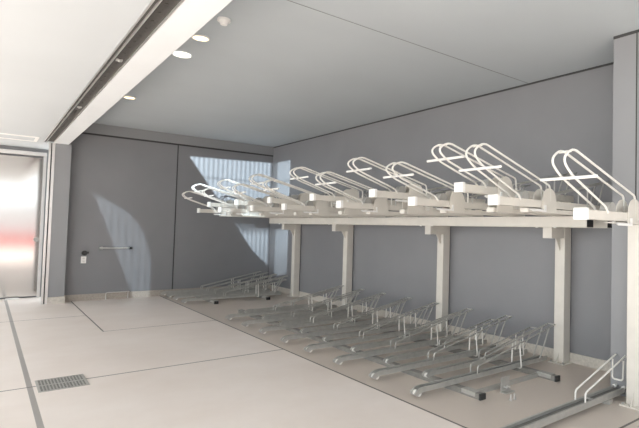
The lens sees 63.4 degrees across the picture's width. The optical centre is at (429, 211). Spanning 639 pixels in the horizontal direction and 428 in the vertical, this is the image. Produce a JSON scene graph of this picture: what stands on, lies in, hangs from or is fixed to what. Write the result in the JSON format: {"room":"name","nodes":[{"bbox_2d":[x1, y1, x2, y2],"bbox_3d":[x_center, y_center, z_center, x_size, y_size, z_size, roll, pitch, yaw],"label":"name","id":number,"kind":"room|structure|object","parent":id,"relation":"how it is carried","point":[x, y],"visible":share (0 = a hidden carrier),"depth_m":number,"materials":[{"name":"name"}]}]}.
{"room":"bicycle parking room","nodes":[
{"label":"bicycle parking room","id":0,"kind":"room"},
{"bbox_2d":[0,145,48,298],"bbox_3d":[-9.819,0.124,9.351,4.200,3.200,0.170,3,-3,-42],"label":"door frame","id":1,"kind":"structure","parent":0,"point":[1,146],"depth_m":10.61,"materials":[{"name":"silver metal"}]},
{"bbox_2d":[38,141,53,149],"bbox_3d":[-7.904,-1.428,10.302,0.190,0.200,1.540,3,-3,-42],"label":"ceiling","id":2,"kind":"structure","parent":0,"point":[45,145],"depth_m":10.12,"materials":[{"name":"white paint"}]},
{"bbox_2d":[48,143,71,296],"bbox_3d":[-7.462,0.239,10.038,0.260,3.130,0.580,3,-3,-42],"label":"wall pillar","id":3,"kind":"structure","parent":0,"point":[62,166],"depth_m":9.82,"materials":[{"name":"grey paint"}]},
{"bbox_2d":[41,143,50,304],"bbox_3d":[-7.452,0.227,9.712,0.030,3.130,0.100,3,-3,-42],"label":"trim","id":4,"kind":"structure","parent":3,"relation":"attached to","point":[49,152],"depth_m":9.68,"materials":[{"name":"metal"}]},
{"bbox_2d":[43,143,51,303],"bbox_3d":[-7.460,0.229,9.759,0.020,3.130,0.100,3,-3,-42],"label":"trim","id":5,"kind":"structure","parent":3,"relation":"attached to","point":[51,143],"depth_m":9.72,"materials":[{"name":"grey metal"}]},
{"bbox_2d":[44,143,55,303],"bbox_3d":[-7.423,0.230,9.765,0.045,3.130,0.140,3,-3,-42],"label":"trim","id":6,"kind":"structure","parent":3,"relation":"attached to","point":[53,144],"depth_m":9.71,"materials":[{"name":"metal"}]},
{"bbox_2d":[47,296,64,303],"bbox_3d":[-7.293,1.734,9.762,0.280,0.130,0.020,3,-3,-42],"label":"baseboard","id":7,"kind":"structure","parent":3,"relation":"attached to","point":[50,300],"depth_m":9.75,"materials":[{"name":"stone"}]},
{"bbox_2d":[0,0,151,148],"bbox_3d":[-5.318,-1.595,4.261,4.000,0.200,14.000,3,-3,-42],"label":"ceiling","id":8,"kind":"structure","parent":0,"point":[50,50],"depth_m":4.53,"materials":[{"name":"white paint"}]},
{"bbox_2d":[0,133,38,141],"bbox_3d":[-7.557,-1.355,9.163,0.600,0.015,0.640,3,-3,-42],"label":"ceiling vent","id":9,"kind":"object","parent":8,"relation":"in","point":[2,135],"visible":1,"depth_m":9.18,"materials":[{"name":"white plastic"}]},
{"bbox_2d":[0,134,34,140],"bbox_3d":[-7.557,-1.359,9.163,0.500,0.006,0.540,3,-3,-42],"label":"grille","id":10,"kind":"object","parent":9,"relation":"attached to","point":[5,136],"depth_m":9.20,"materials":[{"name":"white metal"}]},
{"bbox_2d":[64,134,272,294],"bbox_3d":[-5.873,0.190,11.478,4.520,3.410,0.250,3,-3,-42],"label":"wall","id":11,"kind":"structure","parent":0,"point":[122,192],"depth_m":11.12,"materials":[{"name":"grey paint"}]},
{"bbox_2d":[81,256,85,262],"bbox_3d":[-7.073,0.991,10.216,0.090,0.140,0.015,3,-3,-42],"label":"socket plate","id":12,"kind":"object","parent":11,"relation":"attached to","point":[83,258],"visible":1,"depth_m":10.21,"materials":[{"name":"white plastic"}]},
{"bbox_2d":[99,247,131,248],"bbox_3d":[-6.634,0.774,10.572,0.590,0.056,0.074,3,-3,-42],"label":"handle","id":13,"kind":"object","parent":11,"relation":"attached to","point":[99,247],"visible":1,"depth_m":10.54,"materials":[{"name":"metal"}]},
{"bbox_2d":[64,284,267,301],"bbox_3d":[-5.728,1.832,11.399,4.270,0.130,0.020,3,-3,-42],"label":"baseboard","id":14,"kind":"structure","parent":11,"relation":"attached to","point":[98,296],"depth_m":10.63,"materials":[{"name":"beige stone"}]},
{"bbox_2d":[172,145,178,288],"bbox_3d":[-5.792,0.131,11.380,0.020,3.285,0.006,3,-3,-42],"label":"trim","id":15,"kind":"structure","parent":11,"relation":"attached to","point":[178,145],"depth_m":11.38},
{"bbox_2d":[81,132,272,156],"bbox_3d":[-5.746,-1.528,11.444,4.520,0.035,0.012,3,-3,-42],"label":"trim","id":16,"kind":"structure","parent":11,"relation":"attached to","point":[82,132],"depth_m":11.34,"materials":[{"name":"grey metal"}]},
{"bbox_2d":[84,123,273,154],"bbox_3d":[-5.821,-1.649,11.536,4.520,0.210,0.280,3,-3,-42],"label":"wall","id":17,"kind":"structure","parent":0,"point":[95,128],"depth_m":11.38,"materials":[{"name":"grey paint"}]},
{"bbox_2d":[0,290,638,427],"bbox_3d":[-1.776,1.681,0.531,16.200,0.200,25.200,3,-3,-42],"label":"floor","id":18,"kind":"structure","parent":0,"point":[152,361],"depth_m":5.25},
{"bbox_2d":[0,148,46,297],"bbox_3d":[-9.628,0.202,9.319,3.850,3.050,0.110,3,-3,-42],"label":"door","id":19,"kind":"structure","parent":18,"relation":"on","point":[22,179],"depth_m":10.35,"materials":[{"name":"grey metal"}]},
{"bbox_2d":[35,374,89,392],"bbox_3d":[-3.650,1.700,4.964,0.400,0.006,0.450,3,-3,-42],"label":"floor grate","id":20,"kind":"object","parent":18,"relation":"on","point":[58,383],"visible":1,"depth_m":4.95,"materials":[{"name":"grey metal"}]},
{"bbox_2d":[105,291,129,299],"bbox_3d":[-6.560,1.759,10.509,0.420,0.170,0.160,3,-3,-42],"label":"rail","id":21,"kind":"object","parent":18,"relation":"on","point":[117,291],"visible":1,"depth_m":10.45,"materials":[{"name":"metal"}]},
{"bbox_2d":[196,297,217,303],"bbox_3d":[-4.938,1.863,10.835,0.084,0.061,1.812,3,-3,-42],"label":"beam","id":22,"kind":"structure","parent":18,"relation":"on","point":[210,301],"depth_m":10.23,"materials":[{"name":"metal"}]},
{"bbox_2d":[161,271,261,294],"bbox_3d":[-5.087,1.674,11.786,2.249,0.453,0.153,3,-3,-42],"label":"tray","id":23,"kind":"object","parent":18,"relation":"on","point":[253,273],"visible":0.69,"depth_m":11.78,"materials":[{"name":"metal"}]},
{"bbox_2d":[166,272,268,296],"bbox_3d":[-4.813,1.669,11.494,2.249,0.453,0.153,3,-3,-42],"label":"tray","id":24,"kind":"object","parent":18,"relation":"on","point":[262,274],"visible":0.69,"depth_m":11.45,"materials":[{"name":"metal"}]},
{"bbox_2d":[173,274,276,299],"bbox_3d":[-4.506,1.664,11.165,2.249,0.453,0.153,3,-3,-42],"label":"tray","id":25,"kind":"object","parent":18,"relation":"on","point":[214,293],"visible":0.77,"depth_m":11.16,"materials":[{"name":"metal"}]},
{"bbox_2d":[188,276,266,291],"bbox_3d":[-4.721,1.740,11.856,1.905,0.334,0.153,3,-3,-42],"label":"tray","id":26,"kind":"object","parent":18,"relation":"on","point":[229,288],"visible":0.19,"depth_m":11.76,"materials":[{"name":"metal"}]},
{"bbox_2d":[181,275,287,302],"bbox_3d":[-4.132,1.658,10.761,2.249,0.453,0.153,3,-3,-42],"label":"tray","id":27,"kind":"object","parent":18,"relation":"on","point":[282,277],"visible":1,"depth_m":10.80,"materials":[{"name":"metal"}]},
{"bbox_2d":[194,277,276,293],"bbox_3d":[-4.435,1.735,11.535,1.905,0.334,0.153,3,-3,-42],"label":"tray","id":28,"kind":"object","parent":18,"relation":"on","point":[275,277],"visible":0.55,"depth_m":11.64,"materials":[{"name":"metal"}]},
{"bbox_2d":[201,279,286,296],"bbox_3d":[-4.102,1.729,11.162,1.905,0.334,0.153,3,-3,-42],"label":"tray","id":29,"kind":"object","parent":18,"relation":"on","point":[283,279],"visible":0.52,"depth_m":11.25,"materials":[{"name":"metal"}]},
{"bbox_2d":[255,296,269,299],"bbox_3d":[-4.118,1.910,11.566,0.084,0.061,1.812,3,-3,-42],"label":"beam","id":30,"kind":"structure","parent":18,"relation":"on","point":[261,297],"depth_m":10.98,"materials":[{"name":"metal"}]},
{"bbox_2d":[225,285,343,319],"bbox_3d":[-2.556,1.631,9.085,2.249,0.453,0.153,3,-3,-42],"label":"tray","id":31,"kind":"object","parent":18,"relation":"on","point":[230,316],"visible":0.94,"depth_m":9.05,"materials":[{"name":"metal"}]},
{"bbox_2d":[282,224,300,296],"bbox_3d":[-3.207,1.123,11.489,0.410,1.670,0.220,3,-3,-42],"label":"support post","id":32,"kind":"object","parent":18,"relation":"on","point":[295,229],"visible":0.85,"depth_m":11.52,"materials":[{"name":"white metal"}]},
{"bbox_2d":[332,224,353,309],"bbox_3d":[-1.735,1.095,9.840,0.410,1.670,0.220,3,-3,-42],"label":"support post","id":33,"kind":"object","parent":18,"relation":"on","point":[347,230],"visible":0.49,"depth_m":9.88,"materials":[{"name":"white metal"}]},
{"bbox_2d":[238,309,485,400],"bbox_3d":[-1.498,1.799,6.996,0.084,0.061,6.022,3,-3,-42],"label":"beam","id":34,"kind":"structure","parent":18,"relation":"on","point":[465,390],"depth_m":5.54,"materials":[{"name":"metal"}]},
{"bbox_2d":[244,289,339,312],"bbox_3d":[-2.573,1.703,9.524,1.905,0.334,0.153,3,-3,-42],"label":"tray","id":35,"kind":"object","parent":34,"relation":"on","point":[291,306],"visible":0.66,"depth_m":9.45,"materials":[{"name":"metal"}]},
{"bbox_2d":[241,289,364,326],"bbox_3d":[-2.090,1.622,8.563,2.249,0.453,0.153,3,-3,-42],"label":"tray","id":36,"kind":"object","parent":34,"relation":"on","point":[245,323],"visible":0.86,"depth_m":8.52,"materials":[{"name":"metal"}]},
{"bbox_2d":[261,293,359,318],"bbox_3d":[-2.080,1.693,8.973,1.905,0.334,0.153,3,-3,-42],"label":"tray","id":37,"kind":"object","parent":34,"relation":"on","point":[349,296],"visible":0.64,"depth_m":8.89,"materials":[{"name":"metal"}]},
{"bbox_2d":[259,293,385,333],"bbox_3d":[-1.650,1.614,8.071,2.249,0.453,0.153,3,-3,-42],"label":"tray","id":38,"kind":"object","parent":34,"relation":"on","point":[263,330],"visible":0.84,"depth_m":8.02,"materials":[{"name":"metal"}]},
{"bbox_2d":[278,297,378,324],"bbox_3d":[-1.648,1.685,8.488,1.905,0.334,0.153,3,-3,-42],"label":"tray","id":39,"kind":"object","parent":34,"relation":"on","point":[328,317],"visible":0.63,"depth_m":8.44,"materials":[{"name":"metal"}]},
{"bbox_2d":[280,297,411,342],"bbox_3d":[-1.177,1.605,7.541,2.249,0.453,0.153,3,-3,-42],"label":"tray","id":40,"kind":"object","parent":34,"relation":"on","point":[285,338],"visible":0.9,"depth_m":7.49,"materials":[{"name":"metal"}]},
{"bbox_2d":[300,301,403,332],"bbox_3d":[-1.182,1.676,7.965,1.905,0.334,0.153,3,-3,-42],"label":"tray","id":41,"kind":"object","parent":34,"relation":"on","point":[358,323],"visible":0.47,"depth_m":7.89,"materials":[{"name":"metal"}]},
{"bbox_2d":[303,302,438,352],"bbox_3d":[-0.731,1.597,7.042,2.249,0.453,0.153,3,-3,-42],"label":"tray","id":42,"kind":"object","parent":34,"relation":"on","point":[310,347],"visible":0.86,"depth_m":6.99,"materials":[{"name":"metal"}]},
{"bbox_2d":[322,306,427,341],"bbox_3d":[-0.749,1.668,7.481,1.905,0.334,0.153,3,-3,-42],"label":"tray","id":43,"kind":"object","parent":34,"relation":"on","point":[407,326],"visible":0.8,"depth_m":7.45,"materials":[{"name":"metal"}]},
{"bbox_2d":[333,308,472,364],"bbox_3d":[-0.259,1.588,6.512,2.249,0.453,0.153,3,-3,-42],"label":"tray","id":44,"kind":"object","parent":34,"relation":"on","point":[338,360],"visible":0.98,"depth_m":6.45,"materials":[{"name":"metal"}]},
{"bbox_2d":[350,312,459,351],"bbox_3d":[-0.276,1.659,6.951,1.905,0.334,0.153,3,-3,-42],"label":"tray","id":45,"kind":"object","parent":34,"relation":"on","point":[446,333],"visible":0.89,"depth_m":6.96,"materials":[{"name":"metal"}]},
{"bbox_2d":[383,319,494,363],"bbox_3d":[0.190,1.650,6.429,1.905,0.334,0.153,3,-3,-42],"label":"tray","id":46,"kind":"object","parent":34,"relation":"on","point":[409,355],"visible":0.84,"depth_m":6.43,"materials":[{"name":"metal"}]},
{"bbox_2d":[368,315,511,379],"bbox_3d":[0.221,1.579,5.975,2.249,0.453,0.153,3,-3,-42],"label":"tray","id":47,"kind":"object","parent":34,"relation":"on","point":[376,373],"visible":1,"depth_m":5.91,"materials":[{"name":"metal"}]},
{"bbox_2d":[422,327,536,377],"bbox_3d":[0.649,1.642,5.914,1.905,0.334,0.153,3,-3,-42],"label":"tray","id":48,"kind":"object","parent":34,"relation":"on","point":[427,373],"visible":0.98,"depth_m":5.89,"materials":[{"name":"metal"}]},
{"bbox_2d":[409,323,555,396],"bbox_3d":[0.674,1.570,5.468,2.249,0.453,0.153,3,-3,-42],"label":"tray","id":49,"kind":"object","parent":34,"relation":"on","point":[417,390],"visible":1,"depth_m":5.43,"materials":[{"name":"metal"}]},
{"bbox_2d":[296,304,559,381],"bbox_3d":[-0.652,1.844,7.683,0.084,0.061,6.122,3,-3,-42],"label":"beam","id":50,"kind":"structure","parent":18,"relation":"on","point":[542,374],"depth_m":5.72,"materials":[{"name":"metal"}]},
{"bbox_2d":[425,226,449,332],"bbox_3d":[0.102,1.060,7.781,0.410,1.670,0.220,3,-3,-42],"label":"support post","id":51,"kind":"object","parent":18,"relation":"on","point":[442,233],"visible":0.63,"depth_m":7.81,"materials":[{"name":"white metal"}]},
{"bbox_2d":[269,216,592,227],"bbox_3d":[-0.961,0.178,8.721,0.140,0.137,8.304,3,-3,-42],"label":"beam","id":52,"kind":"structure","parent":51,"relation":"on","point":[551,221],"depth_m":7.15,"materials":[{"name":"white metal"}]},
{"bbox_2d":[182,191,267,217],"bbox_3d":[-4.259,-0.131,11.087,2.282,0.507,0.490,3,-3,-42],"label":"tray","id":53,"kind":"object","parent":52,"relation":"on","point":[212,210],"visible":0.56,"depth_m":10.66,"materials":[{"name":"beige paint"}]},
{"bbox_2d":[192,184,289,217],"bbox_3d":[-3.831,-0.197,10.612,2.282,0.622,0.490,3,-3,-42],"label":"tray","id":54,"kind":"object","parent":52,"relation":"on","point":[209,204],"visible":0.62,"depth_m":10.23,"materials":[{"name":"beige paint"}]},
{"bbox_2d":[202,188,306,217],"bbox_3d":[-3.413,-0.147,10.140,2.282,0.507,0.490,3,-3,-42],"label":"tray","id":55,"kind":"object","parent":52,"relation":"on","point":[243,210],"visible":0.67,"depth_m":9.81,"materials":[{"name":"beige paint"}]},
{"bbox_2d":[217,179,332,217],"bbox_3d":[-2.859,-0.215,9.523,2.282,0.622,0.490,3,-3,-42],"label":"tray","id":56,"kind":"object","parent":52,"relation":"on","point":[236,202],"visible":0.48,"depth_m":9.22,"materials":[{"name":"beige paint"}]},
{"bbox_2d":[232,184,347,217],"bbox_3d":[-2.388,-0.167,8.991,2.282,0.507,0.490,3,-3,-42],"label":"tray","id":57,"kind":"object","parent":52,"relation":"on","point":[275,207],"visible":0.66,"depth_m":8.65,"materials":[{"name":"beige paint"}]},
{"bbox_2d":[249,174,367,217],"bbox_3d":[-1.927,-0.233,8.479,2.282,0.622,0.490,3,-3,-42],"label":"tray","id":58,"kind":"object","parent":52,"relation":"on","point":[303,197],"visible":0.47,"depth_m":8.20,"materials":[{"name":"beige paint"}]},
{"bbox_2d":[262,179,382,217],"bbox_3d":[-1.582,-0.182,8.088,2.282,0.507,0.490,3,-3,-42],"label":"tray","id":59,"kind":"object","parent":52,"relation":"on","point":[322,208],"visible":0.74,"depth_m":7.80,"materials":[{"name":"beige paint"}]},
{"bbox_2d":[289,167,421,216],"bbox_3d":[-1.001,-0.250,7.442,2.282,0.622,0.490,3,-3,-42],"label":"tray","id":60,"kind":"object","parent":52,"relation":"on","point":[354,192],"visible":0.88,"depth_m":7.18,"materials":[{"name":"beige paint"}]},
{"bbox_2d":[315,171,452,216],"bbox_3d":[-0.530,-0.202,6.910,2.282,0.507,0.490,3,-3,-42],"label":"tray","id":61,"kind":"object","parent":52,"relation":"on","point":[376,206],"visible":0.77,"depth_m":6.64,"materials":[{"name":"beige paint"}]},
{"bbox_2d":[346,157,484,216],"bbox_3d":[-0.049,-0.268,6.389,2.282,0.622,0.490,3,-3,-42],"label":"tray","id":62,"kind":"object","parent":52,"relation":"on","point":[401,192],"visible":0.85,"depth_m":6.15,"materials":[{"name":"beige paint"}]},
{"bbox_2d":[383,161,529,216],"bbox_3d":[0.436,-0.220,5.842,2.282,0.507,0.490,3,-3,-42],"label":"tray","id":63,"kind":"object","parent":52,"relation":"on","point":[451,202],"visible":0.8,"depth_m":5.59,"materials":[{"name":"beige paint"}]},
{"bbox_2d":[427,143,576,215],"bbox_3d":[0.904,-0.285,5.336,2.282,0.622,0.490,3,-3,-42],"label":"tray","id":64,"kind":"object","parent":52,"relation":"on","point":[487,188],"visible":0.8,"depth_m":5.09,"materials":[{"name":"beige paint"}]},
{"bbox_2d":[459,143,608,215],"bbox_3d":[1.200,-0.267,5.064,2.282,0.578,0.490,3,-3,-42],"label":"tray","id":65,"kind":"object","parent":52,"relation":"on","point":[543,202],"visible":0.98,"depth_m":4.83,"materials":[{"name":"beige paint"}]},
{"bbox_2d":[477,373,537,392],"bbox_3d":[0.811,1.796,5.225,1.010,0.040,0.040,3,-3,-42],"label":"cross beam","id":66,"kind":"structure","parent":18,"relation":"on","point":[534,375],"depth_m":5.26,"materials":[{"name":"grey metal"}]},
{"bbox_2d":[500,375,514,393],"bbox_3d":[0.775,1.732,5.006,0.140,0.150,0.080,3,-3,-42],"label":"anchor","id":67,"kind":"object","parent":18,"relation":"on","point":[505,381],"visible":1,"depth_m":5.01,"materials":[{"name":"grey metal"}]},
{"bbox_2d":[509,393,515,400],"bbox_3d":[0.787,1.768,4.761,0.083,0.060,0.032,3,-3,-42],"label":"bolts","id":68,"kind":"object","parent":18,"relation":"on","point":[510,398],"visible":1,"depth_m":4.75,"materials":[{"name":"metal"}]},
{"bbox_2d":[543,227,571,365],"bbox_3d":[1.554,1.033,6.155,0.410,1.670,0.220,3,-3,-42],"label":"support post","id":69,"kind":"object","parent":18,"relation":"on","point":[562,236],"visible":0.9,"depth_m":6.19,"materials":[{"name":"white metal"}]},
{"bbox_2d":[327,220,611,227],"bbox_3d":[-0.687,0.187,8.932,0.110,0.125,8.354,3,-3,-42],"label":"beam","id":70,"kind":"structure","parent":69,"relation":"on","point":[596,223],"depth_m":5.87,"materials":[{"name":"white metal"}]},
{"bbox_2d":[499,354,625,427],"bbox_3d":[1.227,1.590,4.379,1.787,0.407,0.140,3,-3,-42],"label":"tray","id":71,"kind":"object","parent":18,"relation":"on","point":[605,395],"visible":1,"depth_m":4.45,"materials":[{"name":"metal"}]},
{"bbox_2d":[610,32,638,396],"bbox_3d":[3.986,-0.003,3.478,0.970,3.650,5.280,3,-3,-42],"label":"wall pier","id":72,"kind":"object","parent":18,"relation":"on","point":[624,68],"visible":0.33,"depth_m":5.04,"materials":[{"name":"grey paint"}]},
{"bbox_2d":[613,29,638,38],"bbox_3d":[3.631,-1.831,3.258,0.006,0.030,5.180,3,-3,-42],"label":"trim","id":73,"kind":"structure","parent":72,"relation":"attached to","point":[634,31],"depth_m":5.08,"materials":[{"name":"grey metal"}]},
{"bbox_2d":[635,33,637,196],"bbox_3d":[2.031,0.022,4.937,0.004,3.620,0.012,3,-3,-42],"label":"trim","id":74,"kind":"structure","parent":72,"relation":"attached to","point":[636,33],"depth_m":4.97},
{"bbox_2d":[619,225,638,410],"bbox_3d":[1.941,0.975,4.709,0.200,1.694,0.220,3,-3,-42],"label":"support post","id":75,"kind":"object","parent":18,"relation":"on","point":[632,380],"visible":0.87,"depth_m":4.69,"materials":[{"name":"white metal"}]},
{"bbox_2d":[540,148,638,225],"bbox_3d":[1.531,-0.165,4.226,1.530,0.568,0.490,3,-3,-42],"label":"tray","id":76,"kind":"object","parent":75,"relation":"on","point":[625,215],"visible":1,"depth_m":4.08,"materials":[{"name":"beige paint"}]},
{"bbox_2d":[94,0,638,146],"bbox_3d":[-1.286,-1.914,7.129,5.000,0.200,13.300,3,-3,-42],"label":"ceiling","id":77,"kind":"structure","parent":0,"point":[282,72],"depth_m":6.09,"materials":[{"name":"white paint"}]},
{"bbox_2d":[123,96,135,99],"bbox_3d":[-4.885,-1.853,8.138,0.194,0.023,0.194,3,-3,-42],"label":"recessed light","id":78,"kind":"object","parent":77,"relation":"in","point":[126,97],"visible":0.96,"depth_m":8.12,"materials":[{"name":"white plastic"}]},
{"bbox_2d":[54,0,231,144],"bbox_3d":[-2.431,-1.681,4.461,0.235,0.520,15.650,3,-3,-42],"label":"beam","id":79,"kind":"structure","parent":77,"relation":"attached to","point":[192,15],"depth_m":4.53,"materials":[{"name":"white paint"}]},
{"bbox_2d":[44,0,184,141],"bbox_3d":[-3.268,-1.441,5.084,0.165,0.050,12.400,3,-3,-42],"label":"door track","id":80,"kind":"object","parent":79,"relation":"attached to","point":[157,12],"visible":1,"depth_m":4.61,"materials":[{"name":"metal"}]},
{"bbox_2d":[173,51,190,57],"bbox_3d":[-2.986,-1.887,6.026,0.200,0.016,0.200,3,-3,-42],"label":"ceiling disc","id":81,"kind":"object","parent":77,"relation":"attached to","point":[180,54],"visible":0.95,"depth_m":6.00,"materials":[{"name":"beige plastic"}]},
{"bbox_2d":[191,34,209,41],"bbox_3d":[-2.508,-1.899,5.475,0.194,0.023,0.194,3,-3,-42],"label":"recessed light","id":82,"kind":"object","parent":77,"relation":"in","point":[198,37],"visible":0.93,"depth_m":5.46,"materials":[{"name":"white plastic"}]},
{"bbox_2d":[217,16,230,25],"bbox_3d":[-2.048,-1.883,4.973,0.124,0.060,0.124,3,-3,-42],"label":"smoke detector","id":83,"kind":"object","parent":77,"relation":"attached to","point":[224,21],"visible":1,"depth_m":4.94,"materials":[{"name":"white plastic"}]},
{"bbox_2d":[287,0,526,82],"bbox_3d":[-0.250,-1.852,5.452,4.320,0.002,0.010,3,-3,-42],"label":"trim","id":84,"kind":"structure","parent":77,"relation":"attached to","point":[287,0],"depth_m":5.34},
{"bbox_2d":[269,64,613,360],"bbox_3d":[-0.856,0.109,9.443,0.250,3.650,10.070,3,-3,-42],"label":"wall","id":85,"kind":"structure","parent":0,"point":[495,272],"depth_m":7.43,"materials":[{"name":"grey paint"}]},
{"bbox_2d":[268,284,610,371],"bbox_3d":[-0.890,1.865,9.167,0.020,0.120,9.750,3,-3,-42],"label":"baseboard","id":86,"kind":"structure","parent":85,"relation":"attached to","point":[587,361],"depth_m":7.14,"materials":[{"name":"stone"}]},
{"bbox_2d":[273,62,613,147],"bbox_3d":[-0.809,-1.709,9.313,0.006,0.025,9.770,3,-3,-42],"label":"trim","id":87,"kind":"structure","parent":85,"relation":"attached to","point":[611,63],"depth_m":7.67,"materials":[{"name":"grey metal"}]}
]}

